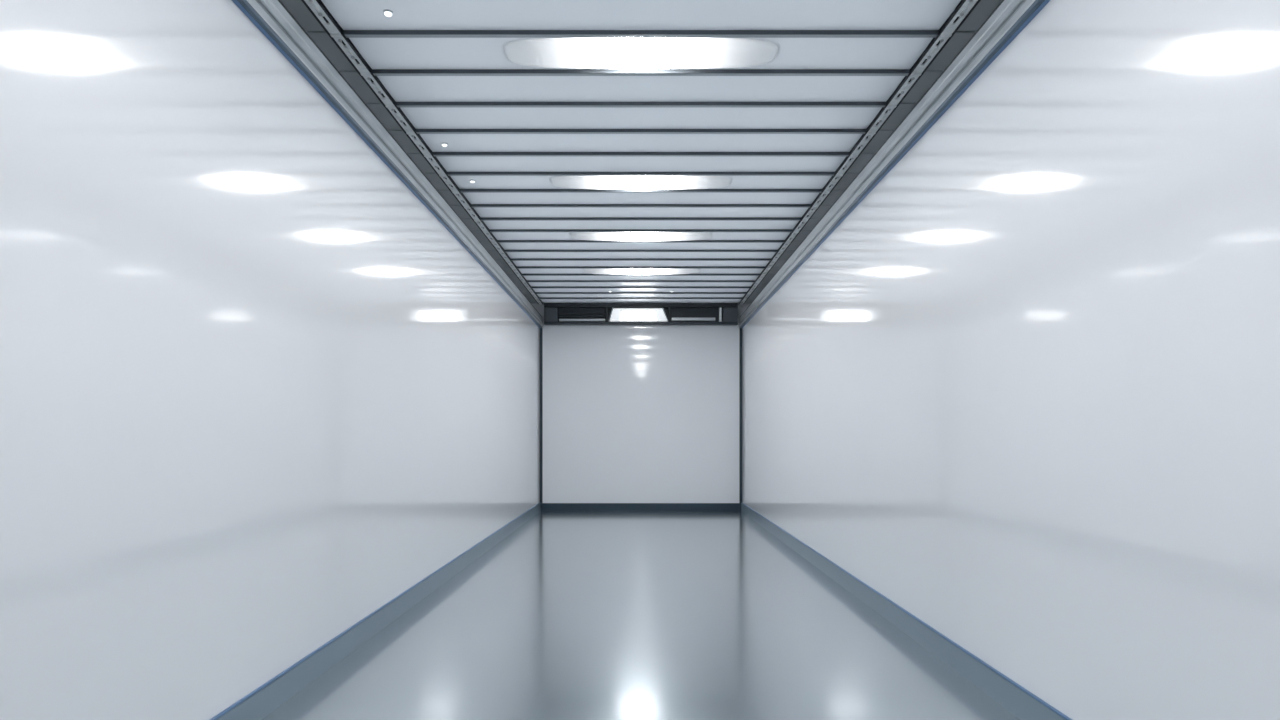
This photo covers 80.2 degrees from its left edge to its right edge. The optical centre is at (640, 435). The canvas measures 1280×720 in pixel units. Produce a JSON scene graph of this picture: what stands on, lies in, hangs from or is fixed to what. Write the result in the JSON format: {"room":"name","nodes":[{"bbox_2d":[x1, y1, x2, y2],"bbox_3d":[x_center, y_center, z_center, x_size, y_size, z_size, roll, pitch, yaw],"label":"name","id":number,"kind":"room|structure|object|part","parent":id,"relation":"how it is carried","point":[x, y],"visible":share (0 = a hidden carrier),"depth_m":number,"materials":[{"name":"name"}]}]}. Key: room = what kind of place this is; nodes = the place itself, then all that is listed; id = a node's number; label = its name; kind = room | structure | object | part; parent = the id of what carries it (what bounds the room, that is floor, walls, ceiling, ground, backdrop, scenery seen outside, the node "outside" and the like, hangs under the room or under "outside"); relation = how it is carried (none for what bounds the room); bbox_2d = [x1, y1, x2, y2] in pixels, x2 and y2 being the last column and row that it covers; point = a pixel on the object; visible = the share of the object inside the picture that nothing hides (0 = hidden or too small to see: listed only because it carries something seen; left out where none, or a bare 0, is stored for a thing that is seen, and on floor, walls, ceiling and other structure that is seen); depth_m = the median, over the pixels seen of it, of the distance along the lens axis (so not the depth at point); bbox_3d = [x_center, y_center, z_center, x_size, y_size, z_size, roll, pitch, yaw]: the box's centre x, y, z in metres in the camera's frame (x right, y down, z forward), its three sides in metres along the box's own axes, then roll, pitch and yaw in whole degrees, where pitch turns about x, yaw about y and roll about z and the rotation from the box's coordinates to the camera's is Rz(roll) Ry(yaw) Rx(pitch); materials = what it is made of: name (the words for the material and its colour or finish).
{"room":"truck trailer interior","nodes":[
{"label":"truck trailer interior","id":0,"kind":"room"},
{"bbox_2d":[0,0,539,719],"bbox_3d":[-1.280,-0.370,3.215,0.160,2.520,11.630,0,0,0],"label":"wall","id":1,"kind":"structure","parent":0,"point":[255,393],"depth_m":2.10,"materials":[{"name":"white plastic"}]},
{"bbox_2d":[210,502,540,719],"bbox_3d":[-1.195,0.840,3.215,0.010,0.101,11.630,0,0,0],"label":"baseboard","id":2,"kind":"structure","parent":1,"relation":"attached to","point":[268,697],"depth_m":3.08,"materials":[{"name":"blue metal"}]},
{"bbox_2d":[232,0,542,327],"bbox_3d":[-1.181,-1.345,3.215,0.039,0.135,11.606,0,0,0],"label":"rail","id":3,"kind":"object","parent":1,"relation":"attached to","point":[272,18],"visible":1,"depth_m":3.16,"materials":[{"name":"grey metal"}]},
{"bbox_2d":[280,0,536,302],"bbox_3d":[-1.256,-1.576,3.215,0.096,0.020,11.606,0,0,0],"label":"ceiling rail","id":4,"kind":"object","parent":1,"relation":"attached to","point":[300,11],"visible":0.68,"depth_m":3.70,"materials":[{"name":"grey metal"}]},
{"bbox_2d":[319,0,962,302],"bbox_3d":[0.000,-1.597,3.215,2.610,0.066,11.630,0,0,0],"label":"ceiling","id":5,"kind":"structure","parent":0,"point":[782,128],"depth_m":3.73,"materials":[{"name":"grey metal"}]},
{"bbox_2d":[383,9,392,16],"bbox_3d":[-0.940,-1.570,2.825,0.036,0.017,0.036,0,0,0],"label":"recessed light","id":6,"kind":"object","parent":5,"relation":"in","point":[387,12],"visible":1,"depth_m":2.82,"materials":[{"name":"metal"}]},
{"bbox_2d":[303,0,542,304],"bbox_3d":[-1.183,-1.557,3.293,0.048,0.018,11.449,0,0,0],"label":"strip","id":7,"kind":"object","parent":5,"relation":"attached to","point":[315,6],"visible":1,"depth_m":3.68,"materials":[{"name":"metal"}]},
{"bbox_2d":[502,38,779,68],"bbox_3d":[0.000,-1.569,3.127,1.140,0.022,0.260,0,0,0],"label":"recessed light","id":8,"kind":"object","parent":5,"relation":"in","point":[586,53],"visible":0.99,"depth_m":3.09,"materials":[{"name":"white plastic"}]},
{"bbox_2d":[549,176,732,188],"bbox_3d":[0.000,-1.569,4.712,1.140,0.022,0.260,0,0,0],"label":"recessed light","id":9,"kind":"object","parent":5,"relation":"in","point":[574,182],"visible":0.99,"depth_m":4.67,"materials":[{"name":"white plastic"}]},
{"bbox_2d":[569,232,712,240],"bbox_3d":[0.000,-1.569,5.979,1.140,0.022,0.260,0,0,0],"label":"recessed light","id":10,"kind":"object","parent":5,"relation":"in","point":[596,236],"visible":0.98,"depth_m":5.94,"materials":[{"name":"white plastic"}]},
{"bbox_2d":[582,269,699,273],"bbox_3d":[0.000,-1.569,7.247,1.140,0.022,0.260,0,0,0],"label":"recessed light","id":11,"kind":"object","parent":5,"relation":"in","point":[590,271],"visible":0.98,"depth_m":7.20,"materials":[{"name":"white plastic"}]},
{"bbox_3d":[0.000,-1.588,8.837,2.316,0.024,0.342,0,0,0],"label":"panel","id":12,"kind":"part","parent":5,"relation":"part of","materials":[{"name":"grey metal"}]},
{"bbox_3d":[0.000,-1.588,8.505,2.316,0.024,0.313,0,0,0],"label":"panel","id":13,"kind":"part","parent":5,"relation":"part of","materials":[{"name":"grey metal"}]},
{"bbox_3d":[0.000,-1.588,8.188,2.316,0.024,0.313,0,0,0],"label":"panel","id":14,"kind":"part","parent":5,"relation":"part of","materials":[{"name":"grey metal"}]},
{"bbox_3d":[0.000,-1.588,7.872,2.316,0.024,0.313,0,0,0],"label":"panel","id":15,"kind":"part","parent":5,"relation":"part of","materials":[{"name":"grey metal"}]},
{"bbox_3d":[0.000,-1.588,7.554,2.316,0.024,0.313,0,0,0],"label":"panel","id":16,"kind":"part","parent":5,"relation":"part of","materials":[{"name":"grey metal"}]},
{"bbox_3d":[0.000,-1.588,7.237,2.316,0.024,0.313,0,0,0],"label":"panel","id":17,"kind":"part","parent":5,"relation":"part of","materials":[{"name":"grey metal"}]},
{"bbox_3d":[0.000,-1.588,6.920,2.316,0.024,0.313,0,0,0],"label":"panel","id":18,"kind":"part","parent":5,"relation":"part of","materials":[{"name":"grey metal"}]},
{"bbox_3d":[0.000,-1.588,6.604,2.316,0.024,0.313,0,0,0],"label":"panel","id":19,"kind":"part","parent":5,"relation":"part of","materials":[{"name":"grey metal"}]},
{"bbox_3d":[0.000,-1.588,6.287,2.316,0.024,0.313,0,0,0],"label":"panel","id":20,"kind":"part","parent":5,"relation":"part of","materials":[{"name":"white metal"}]},
{"bbox_3d":[0.000,-1.588,5.970,2.316,0.024,0.313,0,0,0],"label":"panel","id":21,"kind":"part","parent":5,"relation":"part of","materials":[{"name":"white metal"}]},
{"bbox_3d":[0.000,-1.588,5.652,2.316,0.024,0.313,0,0,0],"label":"panel","id":22,"kind":"part","parent":5,"relation":"part of","materials":[{"name":"white metal"}]},
{"bbox_3d":[0.000,-1.588,5.335,2.316,0.024,0.313,0,0,0],"label":"panel","id":23,"kind":"part","parent":5,"relation":"part of","materials":[{"name":"white metal"}]},
{"bbox_3d":[0.000,-1.588,5.019,2.316,0.024,0.313,0,0,0],"label":"panel","id":24,"kind":"part","parent":5,"relation":"part of","materials":[{"name":"white metal"}]},
{"bbox_3d":[0.000,-1.588,4.702,2.316,0.024,0.313,0,0,0],"label":"panel","id":25,"kind":"part","parent":5,"relation":"part of","materials":[{"name":"white metal"}]},
{"bbox_3d":[0.000,-1.588,4.385,2.316,0.024,0.313,0,0,0],"label":"panel","id":26,"kind":"part","parent":5,"relation":"part of","materials":[{"name":"white metal"}]},
{"bbox_3d":[0.000,-1.588,4.067,2.316,0.024,0.313,0,0,0],"label":"panel","id":27,"kind":"part","parent":5,"relation":"part of","materials":[{"name":"white metal"}]},
{"bbox_3d":[0.000,-1.588,3.751,2.316,0.024,0.313,0,0,0],"label":"panel","id":28,"kind":"part","parent":5,"relation":"part of","materials":[{"name":"white metal"}]},
{"bbox_3d":[0.000,-1.588,3.433,2.316,0.024,0.313,0,0,0],"label":"panel","id":29,"kind":"part","parent":5,"relation":"part of","materials":[{"name":"white metal"}]},
{"bbox_3d":[0.000,-1.588,3.116,2.316,0.024,0.313,0,0,0],"label":"panel","id":30,"kind":"part","parent":5,"relation":"part of","materials":[{"name":"white metal"}]},
{"bbox_3d":[0.000,-1.588,2.800,2.316,0.024,0.313,0,0,0],"label":"panel","id":31,"kind":"part","parent":5,"relation":"part of","materials":[{"name":"white metal"}]},
{"bbox_2d":[739,0,978,304],"bbox_3d":[1.183,-1.557,3.293,0.048,0.018,11.449,0,0,0],"label":"strip","id":32,"kind":"object","parent":5,"relation":"attached to","point":[966,6],"visible":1,"depth_m":3.68,"materials":[{"name":"metal"}]},
{"bbox_2d":[262,511,1019,719],"bbox_3d":[0.000,0.920,3.245,2.520,0.060,11.690,0,0,0],"label":"floor","id":33,"kind":"structure","parent":0,"point":[571,615],"depth_m":3.26,"materials":[{"name":"metal"}]},
{"bbox_2d":[531,301,750,502],"bbox_3d":[0.000,-0.370,9.055,2.720,2.520,0.050,0,0,0],"label":"wall","id":34,"kind":"structure","parent":0,"point":[632,413],"depth_m":9.03,"materials":[{"name":"white plastic"}]},
{"bbox_2d":[540,328,542,502],"bbox_3d":[-1.185,-0.242,9.015,0.030,2.081,0.030,0,0,0],"label":"trim","id":35,"kind":"structure","parent":34,"relation":"attached to","point":[541,329],"depth_m":9.02,"materials":[{"name":"black metal"}]},
{"bbox_2d":[608,308,667,321],"bbox_3d":[-0.028,-1.424,8.942,0.709,0.157,0.092,0,0,0],"label":"lamp","id":36,"kind":"object","parent":34,"relation":"attached to","point":[617,314],"visible":1,"depth_m":8.92,"materials":[{"name":"white plastic"}]},
{"bbox_2d":[544,303,737,324],"bbox_3d":[0.000,-1.437,8.975,2.277,0.249,0.109,0,0,0],"label":"header","id":37,"kind":"object","parent":34,"relation":"attached to","point":[554,313],"visible":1,"depth_m":8.93,"materials":[{"name":"grey metal"}]},
{"bbox_3d":[-1.062,-1.427,8.959,0.153,0.166,0.061,0,0,0],"label":"plate","id":38,"kind":"part","parent":37,"relation":"part of","materials":[{"name":"metal"}]},
{"bbox_3d":[0.000,-1.438,9.009,2.277,0.246,0.039,0,0,0],"label":"plate","id":39,"kind":"part","parent":37,"relation":"part of","materials":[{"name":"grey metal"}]},
{"bbox_3d":[1.053,-1.427,8.959,0.170,0.166,0.061,0,0,0],"label":"plate","id":40,"kind":"part","parent":37,"relation":"part of","materials":[{"name":"metal"}]},
{"bbox_2d":[541,503,740,510],"bbox_3d":[0.000,0.844,9.023,2.380,0.092,0.015,0,0,0],"label":"baseboard","id":41,"kind":"structure","parent":34,"relation":"attached to","point":[544,506],"depth_m":9.02,"materials":[{"name":"metal"}]},
{"bbox_2d":[739,328,741,502],"bbox_3d":[1.185,-0.242,9.015,0.030,2.081,0.030,0,0,0],"label":"trim","id":42,"kind":"structure","parent":34,"relation":"attached to","point":[740,329],"depth_m":9.02,"materials":[{"name":"grey metal"}]},
{"bbox_2d":[742,0,1279,719],"bbox_3d":[1.280,-0.370,3.215,0.160,2.520,11.630,0,0,0],"label":"wall","id":43,"kind":"structure","parent":0,"point":[1025,393],"depth_m":2.14,"materials":[{"name":"white plastic"}]},
{"bbox_2d":[745,0,1001,302],"bbox_3d":[1.256,-1.576,3.215,0.096,0.020,11.606,0,0,0],"label":"ceiling rail","id":44,"kind":"object","parent":43,"relation":"attached to","point":[981,11],"visible":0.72,"depth_m":3.70,"materials":[{"name":"grey metal"}]},
{"bbox_2d":[739,0,1049,327],"bbox_3d":[1.181,-1.345,3.215,0.039,0.135,11.606,0,0,0],"label":"rail","id":45,"kind":"object","parent":43,"relation":"attached to","point":[1009,18],"visible":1,"depth_m":3.16,"materials":[{"name":"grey metal"}]},
{"bbox_2d":[741,502,1071,719],"bbox_3d":[1.195,0.840,3.215,0.010,0.101,11.630,0,0,0],"label":"baseboard","id":46,"kind":"structure","parent":43,"relation":"attached to","point":[1013,697],"depth_m":3.08,"materials":[{"name":"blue metal"}]}
]}

